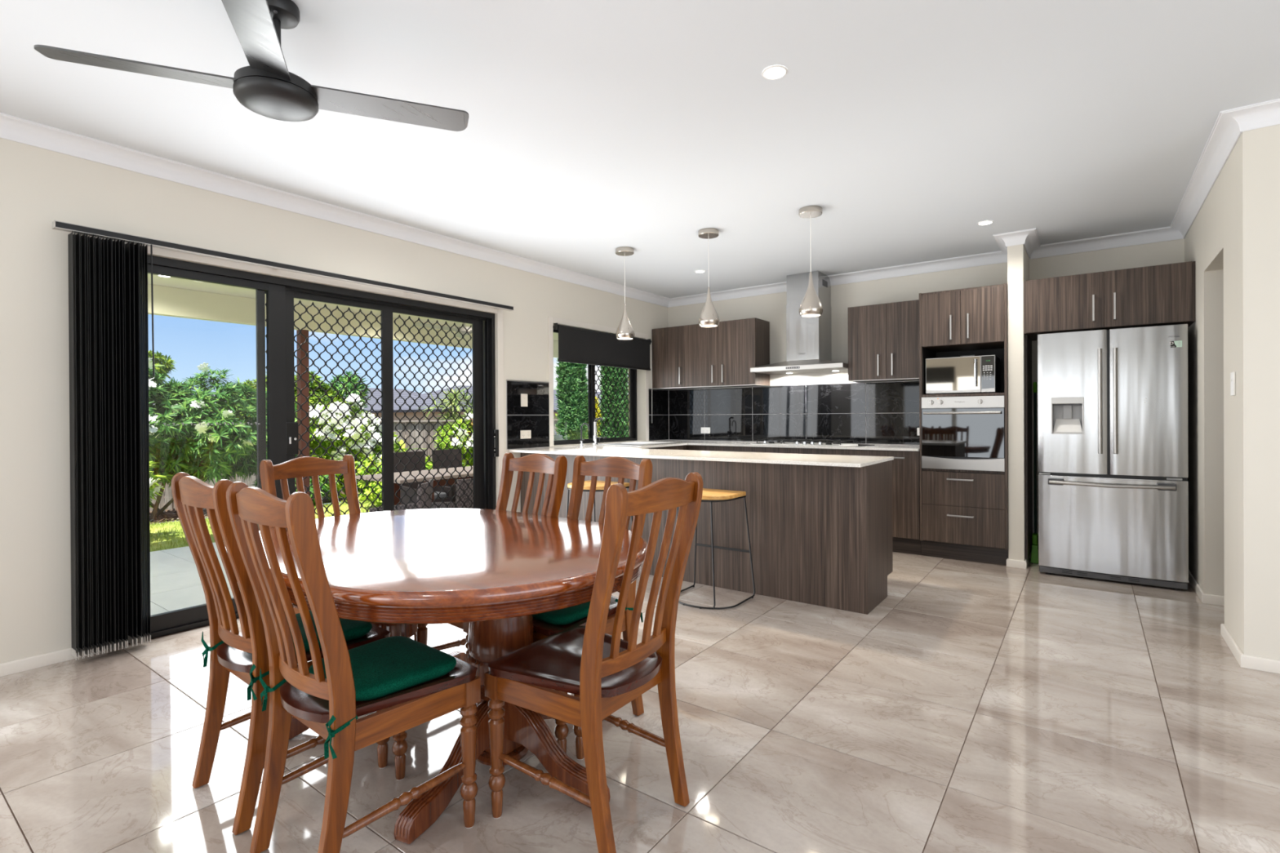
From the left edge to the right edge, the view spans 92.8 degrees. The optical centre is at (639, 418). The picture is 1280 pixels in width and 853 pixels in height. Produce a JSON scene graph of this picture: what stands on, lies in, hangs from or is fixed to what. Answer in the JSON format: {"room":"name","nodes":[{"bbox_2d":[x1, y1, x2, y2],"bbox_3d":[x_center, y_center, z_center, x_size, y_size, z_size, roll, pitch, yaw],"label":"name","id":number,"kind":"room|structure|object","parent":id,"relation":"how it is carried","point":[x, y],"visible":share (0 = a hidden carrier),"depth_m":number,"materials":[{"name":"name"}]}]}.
{"room":"dining room","nodes":[
{"label":"dining room","id":0,"kind":"room"},
{"bbox_2d":[0,137,668,663],"bbox_3d":[-2.678,-0.129,3.423,0.210,2.850,10.342,0,0,36],"label":"wall","id":1,"kind":"structure","parent":0,"point":[39,187],"depth_m":3.07,"materials":[{"name":"beige paint"}]},
{"bbox_2d":[0,647,92,676],"bbox_3d":[-4.218,1.183,1.151,0.012,0.058,4.840,0,0,36],"label":"baseboard","id":2,"kind":"structure","parent":1,"relation":"attached to","point":[64,655],"depth_m":2.93,"materials":[{"name":"beige paint"}]},
{"bbox_2d":[52,220,514,660],"bbox_3d":[-1.961,0.101,4.103,0.132,2.119,2.896,0,0,36],"label":"vertical blind","id":3,"kind":"object","parent":1,"relation":"attached to","point":[108,328],"visible":1,"depth_m":3.09,"materials":[{"name":"black fabric"}]},
{"bbox_2d":[89,235,503,653],"bbox_3d":[-1.985,0.123,4.192,0.012,2.133,2.709,0,0,36],"label":"trim","id":4,"kind":"structure","parent":1,"relation":"attached to","point":[157,251],"depth_m":4.39,"materials":[{"name":"beige paint"}]},
{"bbox_2d":[115,254,498,647],"bbox_3d":[-2.042,0.147,4.230,0.165,2.087,2.590,0,0,36],"label":"door","id":5,"kind":"structure","parent":1,"relation":"in","point":[282,435],"depth_m":4.30,"materials":[{"name":"black metal"}]},
{"bbox_2d":[147,273,558,357],"bbox_3d":[-3.257,-1.183,5.678,3.389,0.370,11.300,0,0,36],"label":"roof","id":6,"kind":"structure","parent":1,"relation":"attached to","point":[176,297],"depth_m":6.33,"materials":[{"name":"beige paint"}]},
{"bbox_2d":[412,322,471,337],"bbox_3d":[-2.135,-1.131,7.048,1.161,0.295,1.019,0,0,36],"label":"fan","id":7,"kind":"object","parent":6,"relation":"hanging from","point":[462,330],"visible":0.48,"depth_m":7.04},
{"bbox_2d":[520,393,527,406],"bbox_3d":[-1.037,-0.167,5.468,0.012,0.115,0.078,0,0,36],"label":"light switch","id":8,"kind":"object","parent":1,"relation":"attached to","point":[523,396],"visible":1,"depth_m":5.46,"materials":[{"name":"beige plastic"}]},
{"bbox_2d":[520,430,531,439],"bbox_3d":[-1.026,0.141,5.481,0.012,0.075,0.125,0,0,36],"label":"power outlet","id":9,"kind":"object","parent":1,"relation":"attached to","point":[523,433],"visible":1,"depth_m":5.47,"materials":[{"name":"beige plastic"}]},
{"bbox_2d":[553,325,644,446],"bbox_3d":[-0.452,-0.327,6.429,0.172,1.172,1.493,0,0,36],"label":"window","id":10,"kind":"structure","parent":1,"relation":"in","point":[633,428],"depth_m":6.71,"materials":[{"name":"black metal"}]},
{"bbox_2d":[554,322,652,421],"bbox_3d":[-0.335,-0.429,6.380,0.051,0.965,1.541,0,0,36],"label":"roller blind","id":11,"kind":"object","parent":10,"relation":"attached to","point":[575,344],"visible":1,"depth_m":6.26,"materials":[{"name":"black fabric"}]},
{"bbox_2d":[548,315,648,447],"bbox_3d":[-0.380,-0.355,6.376,0.012,1.228,1.605,0,0,36],"label":"trim","id":12,"kind":"structure","parent":1,"relation":"attached to","point":[552,320],"depth_m":5.86,"materials":[{"name":"beige paint"}]},
{"bbox_2d":[0,0,1279,297],"bbox_3d":[0.182,-1.488,1.216,7.440,0.150,10.492,0,0,36],"label":"ceiling","id":13,"kind":"structure","parent":0,"point":[595,128],"depth_m":2.80,"materials":[{"name":"white paint"}]},
{"bbox_2d":[33,0,468,163],"bbox_3d":[-1.235,-1.225,2.073,0.945,0.365,0.945,0,0,24],"label":"ceiling fan","id":14,"kind":"object","parent":13,"relation":"hanging from","point":[266,86],"visible":1,"depth_m":2.02,"materials":[{"name":"black"}]},
{"bbox_2d":[615,246,634,339],"bbox_3d":[-0.127,-1.048,5.114,0.157,0.752,0.157,0,0,36],"label":"pendant light","id":15,"kind":"object","parent":13,"relation":"hanging from","point":[624,331],"visible":1,"depth_m":5.07,"materials":[{"name":"silver metal"}]},
{"bbox_2d":[694,270,705,272],"bbox_3d":[0.581,-1.427,5.903,0.104,0.006,0.104,0,0,36],"label":"recessed light","id":16,"kind":"object","parent":13,"relation":"in","point":[695,271],"visible":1,"depth_m":5.90,"materials":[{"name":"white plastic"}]},
{"bbox_2d":[697,227,719,327],"bbox_3d":[0.521,-1.065,4.625,0.157,0.722,0.157,0,0,36],"label":"pendant light","id":17,"kind":"object","parent":13,"relation":"hanging from","point":[708,317],"visible":1,"depth_m":4.58,"materials":[{"name":"silver metal"}]},
{"bbox_2d":[761,65,787,79],"bbox_3d":[0.551,-1.416,2.493,0.104,0.006,0.104,0,0,36],"label":"recessed light","id":18,"kind":"object","parent":13,"relation":"in","point":[772,72],"visible":1,"depth_m":2.49,"materials":[{"name":"white plastic"}]},
{"bbox_2d":[798,205,822,317],"bbox_3d":[1.163,-1.065,4.153,0.157,0.725,0.157,0,0,36],"label":"pendant light","id":19,"kind":"object","parent":13,"relation":"hanging from","point":[811,306],"visible":1,"depth_m":4.11,"materials":[{"name":"silver metal"}]},
{"bbox_2d":[977,220,993,225],"bbox_3d":[2.526,-1.433,4.460,0.104,0.006,0.104,0,0,36],"label":"recessed light","id":20,"kind":"object","parent":13,"relation":"in","point":[985,222],"visible":1,"depth_m":4.45,"materials":[{"name":"white plastic"}]},
{"bbox_2d":[0,551,1279,852],"bbox_3d":[0.142,1.227,1.234,7.440,0.080,10.342,0,0,36],"label":"floor","id":21,"kind":"structure","parent":0,"point":[977,707],"depth_m":2.23,"materials":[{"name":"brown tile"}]},
{"bbox_2d":[170,472,390,835],"bbox_3d":[-1.179,0.681,2.020,0.436,1.023,0.539,0,0,39],"label":"dining chair","id":22,"kind":"object","parent":21,"relation":"on","point":[239,651],"visible":0.48,"depth_m":1.83,"materials":[{"name":"brown wood"}]},
{"bbox_2d":[201,610,372,700],"bbox_3d":[-1.160,0.758,2.041,0.455,0.114,0.404,0,0,39],"label":"seat cushion","id":23,"kind":"object","parent":22,"relation":"on","point":[352,629],"visible":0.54,"depth_m":2.02,"materials":[{"name":"green fabric"}]},
{"bbox_2d":[259,454,416,640],"bbox_3d":[-1.261,0.679,2.603,0.539,1.023,0.436,0,0,28],"label":"dining chair","id":24,"kind":"object","parent":21,"relation":"on","point":[299,468],"visible":0.09,"depth_m":2.73,"materials":[{"name":"brown wood"}]},
{"bbox_2d":[226,481,480,852],"bbox_3d":[-0.796,0.679,1.714,0.436,1.023,0.539,0,0,39],"label":"dining chair","id":25,"kind":"object","parent":21,"relation":"on","point":[313,700],"visible":0.8,"depth_m":1.57,"materials":[{"name":"brown wood"}]},
{"bbox_2d":[259,635,456,759],"bbox_3d":[-0.778,0.757,1.737,0.455,0.114,0.404,0,0,39],"label":"seat cushion","id":26,"kind":"object","parent":25,"relation":"on","point":[384,667],"visible":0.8,"depth_m":1.72,"materials":[{"name":"green fabric"}]},
{"bbox_2d":[225,508,647,844],"bbox_3d":[-0.766,0.808,2.248,1.704,0.758,1.160,0,0,36],"label":"dining table","id":27,"kind":"object","parent":21,"relation":"on","point":[396,571],"visible":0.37,"depth_m":1.92,"materials":[{"name":"brown wood"}]},
{"bbox_2d":[416,452,567,705],"bbox_3d":[-0.642,0.676,2.675,0.435,1.023,0.539,0,0,41],"label":"dining chair","id":28,"kind":"object","parent":21,"relation":"on","point":[543,464],"visible":0.22,"depth_m":2.81,"materials":[{"name":"brown wood"}]},
{"bbox_2d":[533,455,652,753],"bbox_3d":[-0.265,0.674,2.416,0.436,1.023,0.539,0,0,40],"label":"dining chair","id":29,"kind":"object","parent":21,"relation":"on","point":[621,468],"visible":0.22,"depth_m":2.50,"materials":[{"name":"brown wood"}]},
{"bbox_2d":[532,599,643,625],"bbox_3d":[-0.283,0.752,2.395,0.455,0.114,0.404,0,0,40],"label":"seat cushion","id":30,"kind":"object","parent":29,"relation":"on","point":[567,615],"visible":0.14,"depth_m":2.19,"materials":[{"name":"green fabric"}]},
{"bbox_2d":[484,471,702,852],"bbox_3d":[-0.129,0.675,1.840,0.539,1.023,0.436,0,0,35],"label":"dining chair","id":31,"kind":"object","parent":21,"relation":"on","point":[604,673],"visible":1,"depth_m":1.73,"materials":[{"name":"brown wood"}]},
{"bbox_2d":[566,480,632,523],"bbox_3d":[-0.328,0.828,4.545,0.471,0.702,0.428,0,0,35],"label":"bar stool","id":32,"kind":"object","parent":21,"relation":"on","point":[600,484],"visible":0.2,"depth_m":4.47,"materials":[{"name":"brown wood"}]},
{"bbox_2d":[641,444,687,449],"bbox_3d":[-0.084,0.727,6.245,0.637,0.890,1.132,0,0,36],"label":"base cabinet","id":33,"kind":"object","parent":21,"relation":"on","point":[675,447],"visible":0.13,"depth_m":6.29,"materials":[{"name":"laminate"}]},
{"bbox_2d":[520,452,893,614],"bbox_3d":[0.322,0.729,4.776,3.008,0.890,0.584,0,0,36],"label":"kitchen island","id":34,"kind":"object","parent":21,"relation":"on","point":[820,535],"visible":0.49,"depth_m":3.97,"materials":[{"name":"laminate"}]},
{"bbox_2d":[509,440,919,467],"bbox_3d":[0.816,0.268,5.450,3.012,0.020,2.523,0,0,36],"label":"benchtop","id":35,"kind":"object","parent":34,"relation":"on","point":[636,451],"visible":0.81,"depth_m":4.67,"materials":[{"name":"white stone"}]},
{"bbox_2d":[579,422,589,445],"bbox_3d":[-0.548,0.151,6.054,0.036,0.224,0.136,0,0,36],"label":"tap","id":36,"kind":"object","parent":35,"relation":"on","point":[581,439],"visible":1,"depth_m":6.01,"materials":[{"name":"silver metal"}]},
{"bbox_2d":[591,417,606,444],"bbox_3d":[-0.414,0.124,6.182,0.145,0.276,0.084,0,0,-8],"label":"mixer","id":37,"kind":"object","parent":35,"relation":"on","point":[596,439],"visible":0.98,"depth_m":6.16,"materials":[{"name":"silver metal"}]},
{"bbox_2d":[594,441,679,446],"bbox_3d":[-0.022,0.257,6.313,0.480,0.006,0.900,0,0,36],"label":"sink","id":38,"kind":"object","parent":35,"relation":"in","point":[635,443],"visible":1,"depth_m":6.25,"materials":[{"name":"grey metal"}]},
{"bbox_2d":[750,438,857,446],"bbox_3d":[1.612,0.228,6.020,0.900,0.046,0.515,0,0,36],"label":"gas cooktop","id":39,"kind":"object","parent":35,"relation":"on","point":[837,442],"visible":0.99,"depth_m":5.95,"materials":[{"name":"grey metal"}]},
{"bbox_2d":[839,444,874,446],"bbox_3d":[1.962,0.238,5.516,0.300,0.024,0.024,0,0,14],"label":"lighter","id":40,"kind":"object","parent":35,"relation":"on","point":[843,445],"visible":1,"depth_m":5.51,"materials":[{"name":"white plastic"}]},
{"bbox_2d":[675,488,755,608],"bbox_3d":[0.444,0.826,3.983,0.471,0.702,0.428,0,0,36],"label":"bar stool","id":41,"kind":"object","parent":21,"relation":"on","point":[710,495],"visible":0.65,"depth_m":3.92,"materials":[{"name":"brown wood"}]},
{"bbox_2d":[687,444,921,555],"bbox_3d":[1.601,0.718,6.063,2.308,0.890,0.626,0,0,36],"label":"base cabinet","id":42,"kind":"object","parent":21,"relation":"on","point":[905,464],"visible":0.29,"depth_m":5.25,"materials":[{"name":"laminate"}]},
{"bbox_2d":[919,283,1008,565],"bbox_3d":[2.783,0.049,5.185,0.638,2.222,0.631,0,0,36],"label":"oven tower","id":43,"kind":"object","parent":21,"relation":"on","point":[964,513],"visible":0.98,"depth_m":4.96,"materials":[{"name":"laminate"}]},
{"bbox_2d":[925,355,999,394],"bbox_3d":[2.727,-0.359,5.152,0.512,0.306,0.424,0,0,36],"label":"microwave","id":44,"kind":"object","parent":43,"relation":"in","point":[970,374],"visible":0.98,"depth_m":5.02,"materials":[{"name":"silver plastic"}]},
{"bbox_2d":[921,395,1004,471],"bbox_3d":[2.763,0.115,5.157,0.600,0.597,0.622,0,0,36],"label":"wall oven","id":45,"kind":"object","parent":43,"relation":"in","point":[967,433],"visible":0.99,"depth_m":4.94,"materials":[{"name":"silver metal"}]},
{"bbox_2d":[1030,382,1038,563],"bbox_3d":[3.212,0.427,4.958,0.055,1.459,0.189,0,0,36],"label":"broom","id":46,"kind":"object","parent":21,"relation":"on","point":[1034,553],"visible":0.93,"depth_m":4.97,"materials":[{"name":"green"}]},
{"bbox_2d":[1037,324,1188,590],"bbox_3d":[3.491,0.262,4.550,0.841,1.792,0.736,0,0,36],"label":"fridge","id":47,"kind":"object","parent":21,"relation":"on","point":[1113,403],"visible":1,"depth_m":4.28,"materials":[{"name":"grey metal"}]},
{"bbox_2d":[667,238,1184,533],"bbox_3d":[2.612,-0.166,5.820,5.890,2.850,0.210,0,0,36],"label":"wall","id":48,"kind":"structure","parent":0,"point":[815,405],"depth_m":6.13,"materials":[{"name":"beige paint"}]},
{"bbox_2d":[701,427,710,433],"bbox_3d":[0.757,0.133,7.052,0.120,0.070,0.012,0,0,36],"label":"power outlet","id":49,"kind":"object","parent":48,"relation":"attached to","point":[704,430],"visible":1,"depth_m":7.05,"materials":[{"name":"white plastic"}]},
{"bbox_2d":[652,317,769,388],"bbox_3d":[0.757,-0.701,6.821,1.316,0.690,0.389,0,0,36],"label":"upper cabinet","id":50,"kind":"object","parent":48,"relation":"attached to","point":[695,355],"visible":0.95,"depth_m":6.60,"materials":[{"name":"laminate"}]},
{"bbox_2d":[653,384,769,390],"bbox_3d":[0.767,-0.353,6.833,1.316,0.005,0.341,0,0,36],"label":"metal strip","id":51,"kind":"object","parent":48,"relation":"on","point":[744,385],"visible":0.86,"depth_m":6.77,"materials":[{"name":"grey metal"}]},
{"bbox_2d":[750,271,848,374],"bbox_3d":[1.638,-0.953,6.109,0.939,0.962,0.488,0,0,36],"label":"range hood","id":52,"kind":"object","parent":48,"relation":"attached to","point":[808,340],"visible":0.9,"depth_m":6.01,"materials":[{"name":"grey metal"}]},
{"bbox_2d":[847,299,919,380],"bbox_3d":[2.313,-0.706,5.676,0.651,0.690,0.389,0,0,36],"label":"upper cabinet","id":53,"kind":"object","parent":48,"relation":"attached to","point":[883,339],"visible":0.9,"depth_m":5.54,"materials":[{"name":"laminate"}]},
{"bbox_2d":[848,377,919,382],"bbox_3d":[2.324,-0.358,5.688,0.651,0.005,0.341,0,0,36],"label":"metal strip","id":54,"kind":"object","parent":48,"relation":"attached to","point":[909,379],"visible":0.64,"depth_m":5.68,"materials":[{"name":"grey metal"}]},
{"bbox_2d":[1023,261,1195,340],"bbox_3d":[3.521,-0.866,4.636,0.988,0.406,0.631,0,0,36],"label":"upper cabinet","id":55,"kind":"object","parent":48,"relation":"attached to","point":[1162,295],"visible":0.98,"depth_m":4.38,"materials":[{"name":"laminate"}]},
{"bbox_2d":[1007,244,1029,560],"bbox_3d":[3.102,-0.141,4.987,0.107,2.600,0.572,0,0,36],"label":"wall","id":56,"kind":"structure","parent":0,"point":[1018,260],"depth_m":4.76,"materials":[{"name":"beige paint"}]},
{"bbox_2d":[1006,552,1031,568],"bbox_3d":[3.099,1.129,4.978,0.133,0.058,0.565,0,0,36],"label":"baseboard","id":57,"kind":"structure","parent":56,"relation":"attached to","point":[1010,562],"depth_m":4.75,"materials":[{"name":"beige paint"}]},
{"bbox_2d":[1024,334,1032,559],"bbox_3d":[3.175,0.218,4.979,0.016,1.758,0.501,0,0,36],"label":"panel","id":58,"kind":"object","parent":56,"relation":"attached to","point":[1028,342],"visible":0.91,"depth_m":4.85,"materials":[{"name":"laminate"}]},
{"bbox_2d":[1184,126,1271,659],"bbox_3d":[3.508,-0.165,3.704,0.092,2.850,2.157,0,0,36],"label":"wall","id":59,"kind":"structure","parent":0,"point":[1228,240],"depth_m":3.03,"materials":[{"name":"beige paint"}]},
{"bbox_2d":[0,97,1279,307],"bbox_3d":[0.188,-1.369,1.181,7.089,0.087,10.141,0,0,36],"label":"crown molding","id":60,"kind":"structure","parent":59,"relation":"attached to","point":[1229,124],"depth_m":4.08,"materials":[{"name":"white paint"}]},
{"bbox_2d":[1188,569,1224,605],"bbox_3d":[3.858,1.127,4.184,0.105,0.058,0.945,0,0,36],"label":"baseboard","id":61,"kind":"structure","parent":59,"relation":"attached to","point":[1205,598],"depth_m":3.83,"materials":[{"name":"beige paint"}]},
{"bbox_2d":[1230,371,1235,395],"bbox_3d":[2.954,-0.174,3.039,0.012,0.118,0.074,0,0,36],"label":"light switch","id":62,"kind":"object","parent":59,"relation":"attached to","point":[1233,375],"visible":1,"depth_m":3.02,"materials":[{"name":"white plastic"}]},
{"bbox_2d":[1270,124,1279,660],"bbox_3d":[3.909,-0.162,2.127,2.423,2.850,0.092,0,0,36],"label":"wall","id":63,"kind":"structure","parent":0,"point":[1274,130],"depth_m":2.80,"materials":[{"name":"beige paint"}]},
{"bbox_2d":[1220,623,1279,674],"bbox_3d":[3.959,1.133,2.362,2.428,0.058,0.541,0,0,36],"label":"baseboard","id":64,"kind":"structure","parent":63,"relation":"attached to","point":[1246,661],"depth_m":2.85,"materials":[{"name":"beige paint"}]},
{"label":"outside","id":65,"kind":"structure","parent":0,"visible":0},
{"bbox_3d":[-25.733,1.889,37.572,94.000,1.060,90.000,0,0,36],"label":"ground","id":66,"kind":"structure","parent":65,"visible":0},
{"bbox_2d":[148,350,176,383],"bbox_3d":[-9.026,0.164,10.692,0.992,2.951,1.510,0,0,36],"label":"tree","id":67,"kind":"object","parent":66,"relation":"on","point":[164,366],"visible":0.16,"depth_m":10.95,"materials":[{"name":"green plant"}]},
{"bbox_2d":[148,357,315,521],"bbox_3d":[-7.013,0.310,8.808,1.622,2.401,4.472,0,0,34],"label":"flowering frangipani","id":68,"kind":"object","parent":66,"relation":"on","point":[228,451],"visible":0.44,"depth_m":8.95,"materials":[{"name":"green plant"}]},
{"bbox_2d":[149,491,373,524],"bbox_3d":[-6.978,1.449,10.111,2.766,0.132,24.000,0,0,36],"label":"garden bed","id":69,"kind":"object","parent":66,"relation":"on","point":[171,513],"visible":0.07,"depth_m":9.30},
{"bbox_2d":[252,452,330,506],"bbox_3d":[-5.656,1.054,10.000,1.072,1.073,1.264,0,0,36],"label":"shrub","id":70,"kind":"object","parent":69,"relation":"on","point":[324,486],"visible":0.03,"depth_m":9.98,"materials":[{"name":"green plant"}]},
{"bbox_2d":[295,393,405,500],"bbox_3d":[-5.157,0.522,10.775,1.383,1.931,2.017,0,0,44],"label":"bush","id":71,"kind":"object","parent":69,"relation":"on","point":[344,407],"visible":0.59,"depth_m":10.36,"materials":[{"name":"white plant"}]},
{"bbox_2d":[149,419,559,511],"bbox_3d":[-5.869,0.775,12.765,0.210,1.457,12.402,0,0,36],"label":"fence","id":72,"kind":"object","parent":69,"relation":"on","point":[167,492],"visible":0.05,"depth_m":13.62,"materials":[{"name":"beige"}]},
{"bbox_2d":[329,440,432,502],"bbox_3d":[-4.528,1.126,11.019,1.549,1.471,2.074,0,0,36],"label":"philodendron","id":73,"kind":"object","parent":69,"relation":"on","point":[362,498],"visible":0.09,"depth_m":10.68,"materials":[{"name":"green plant"}]},
{"bbox_2d":[226,370,342,420],"bbox_3d":[-9.555,0.235,16.491,2.280,3.188,3.086,0,0,36],"label":"tree","id":74,"kind":"object","parent":66,"relation":"on","point":[313,384],"visible":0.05,"depth_m":16.59,"materials":[{"name":"green plant"}]},
{"bbox_2d":[325,368,371,419],"bbox_3d":[-19.624,-0.608,40.923,2.802,5.618,3.138,0,0,36],"label":"tree","id":75,"kind":"object","parent":66,"relation":"on","point":[349,386],"visible":0.52,"depth_m":40.58,"materials":[{"name":"green plant"}]},
{"bbox_2d":[204,385,628,441],"bbox_3d":[-15.983,-0.355,59.186,25.200,5.300,44.700,0,0,36],"label":"house","id":76,"kind":"structure","parent":66,"relation":"on","point":[376,393],"depth_m":47.35,"materials":[{"name":"beige"}]},
{"bbox_2d":[416,386,472,431],"bbox_3d":[-4.884,0.310,17.738,1.788,2.574,3.460,0,0,36],"label":"tree","id":77,"kind":"object","parent":66,"relation":"on","point":[451,395],"visible":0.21,"depth_m":17.05,"materials":[{"name":"green plant"}]},
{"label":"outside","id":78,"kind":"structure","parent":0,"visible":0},
{"bbox_2d":[150,542,239,615],"bbox_3d":[-2.878,1.330,5.852,2.980,0.120,22.000,0,0,36],"label":"patio slab","id":79,"kind":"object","parent":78,"point":[175,584],"visible":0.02,"depth_m":4.79,"materials":[{"name":"grey concrete"}]},
{"bbox_2d":[296,329,310,496],"bbox_3d":[-3.784,0.139,6.854,0.096,2.273,0.090,0,0,36],"label":"post","id":80,"kind":"object","parent":79,"relation":"on","point":[300,339],"visible":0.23,"depth_m":6.82,"materials":[{"name":"brown"}]},
{"bbox_2d":[368,479,433,512],"bbox_3d":[-2.084,0.895,5.231,0.574,0.705,0.420,0,0,-7],"label":"wicker chair","id":81,"kind":"object","parent":79,"relation":"on","point":[420,504],"visible":0.16,"depth_m":5.20,"materials":[{"name":"grey wicker"}]},
{"bbox_2d":[355,466,473,505],"bbox_3d":[-1.818,0.901,6.497,0.766,0.720,2.100,0,0,36],"label":"outdoor table","id":82,"kind":"object","parent":79,"relation":"on","point":[446,476],"visible":0.18,"depth_m":5.94,"materials":[{"name":"beige"}]},
{"bbox_2d":[393,450,451,504],"bbox_3d":[-2.511,0.814,6.990,0.575,0.860,0.420,0,0,36],"label":"wicker chair","id":83,"kind":"object","parent":79,"relation":"on","point":[415,460],"visible":0.26,"depth_m":7.03,"materials":[{"name":"grey"}]},
{"bbox_2d":[434,491,447,499],"bbox_3d":[-2.456,0.873,6.950,0.420,0.059,0.340,0,0,36],"label":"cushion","id":84,"kind":"object","parent":83,"relation":"on","point":[442,495],"depth_m":6.90,"materials":[{"name":"grey fabric"}]},
{"bbox_2d":[431,448,462,502],"bbox_3d":[-2.205,0.811,7.439,0.575,0.860,0.420,0,0,36],"label":"wicker chair","id":85,"kind":"object","parent":79,"relation":"on","point":[451,457],"visible":0.15,"depth_m":7.56,"materials":[{"name":"grey wicker"}]},
{"bbox_2d":[431,478,473,508],"bbox_3d":[-1.689,0.891,5.719,0.574,0.705,0.420,0,0,36],"label":"wicker chair","id":86,"kind":"object","parent":79,"relation":"on","point":[464,486],"visible":0.13,"depth_m":5.46,"materials":[{"name":"grey"}]},
{"bbox_2d":[628,368,630,436],"bbox_3d":[0.689,0.002,9.929,2.060,2.590,0.190,0,0,36],"label":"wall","id":87,"kind":"structure","parent":79,"relation":"on","point":[628,368],"depth_m":10.45,"materials":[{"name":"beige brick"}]},
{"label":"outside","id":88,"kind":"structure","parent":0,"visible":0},
{"bbox_2d":[149,498,382,551],"bbox_3d":[-4.752,1.366,8.473,3.145,0.166,24.001,0,0,36],"label":"lawn","id":89,"kind":"structure","parent":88,"point":[170,535],"depth_m":7.57,"materials":[{"name":"green plant"}]},
{"bbox_2d":[149,461,166,507],"bbox_3d":[-5.873,0.836,6.722,1.038,1.205,1.024,0,0,36],"label":"flowering shrub","id":90,"kind":"object","parent":89,"relation":"on","point":[153,484],"visible":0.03,"depth_m":6.88,"materials":[{"name":"green plant"}]},
{"bbox_2d":[354,449,432,508],"bbox_3d":[-3.903,0.979,9.697,0.692,0.965,1.328,0,0,36],"label":"shrub","id":91,"kind":"object","parent":89,"relation":"on","point":[361,471],"visible":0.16,"depth_m":9.33,"materials":[{"name":"green plant"}]},
{"bbox_2d":[433,412,473,466],"bbox_3d":[-3.380,0.653,11.668,1.153,1.579,1.097,0,0,-40],"label":"flowering shrub","id":92,"kind":"object","parent":89,"relation":"on","point":[451,445],"visible":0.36,"depth_m":11.43,"materials":[{"name":"green plant"}]},
{"bbox_2d":[466,418,472,450],"bbox_3d":[-3.014,0.537,12.164,1.130,1.779,0.925,0,0,-43],"label":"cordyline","id":93,"kind":"object","parent":89,"relation":"on","point":[468,433],"visible":0.02,"depth_m":11.92,"materials":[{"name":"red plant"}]},
{"bbox_2d":[553,430,564,440],"bbox_3d":[-1.695,0.731,10.451,0.822,1.227,0.832,0,0,36],"label":"flowering shrub","id":94,"kind":"object","parent":89,"relation":"on","point":[556,437],"visible":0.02,"depth_m":10.49,"materials":[{"name":"green plant"}]},
{"bbox_2d":[553,358,588,439],"bbox_3d":[-1.535,-0.905,13.985,0.942,4.523,0.906,0,0,36],"label":"cypress","id":95,"kind":"object","parent":89,"relation":"on","point":[572,402],"visible":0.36,"depth_m":13.77,"materials":[{"name":"green plant"}]},
{"bbox_2d":[567,427,599,439],"bbox_3d":[-1.057,0.764,11.874,0.825,1.282,0.913,0,0,36],"label":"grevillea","id":96,"kind":"object","parent":89,"relation":"on","point":[575,431],"visible":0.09,"depth_m":11.80,"materials":[{"name":"green plant"}]},
{"bbox_2d":[586,395,601,437],"bbox_3d":[-1.214,0.410,14.802,0.978,2.098,0.950,0,0,36],"label":"conifer","id":97,"kind":"object","parent":89,"relation":"on","point":[598,410],"visible":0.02,"depth_m":14.69,"materials":[{"name":"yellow plant"}]},
{"bbox_2d":[596,365,628,437],"bbox_3d":[-0.603,-0.961,13.995,0.883,4.624,0.835,0,0,1],"label":"cypress","id":98,"kind":"object","parent":89,"relation":"on","point":[603,401],"visible":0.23,"depth_m":13.79,"materials":[{"name":"green plant"}]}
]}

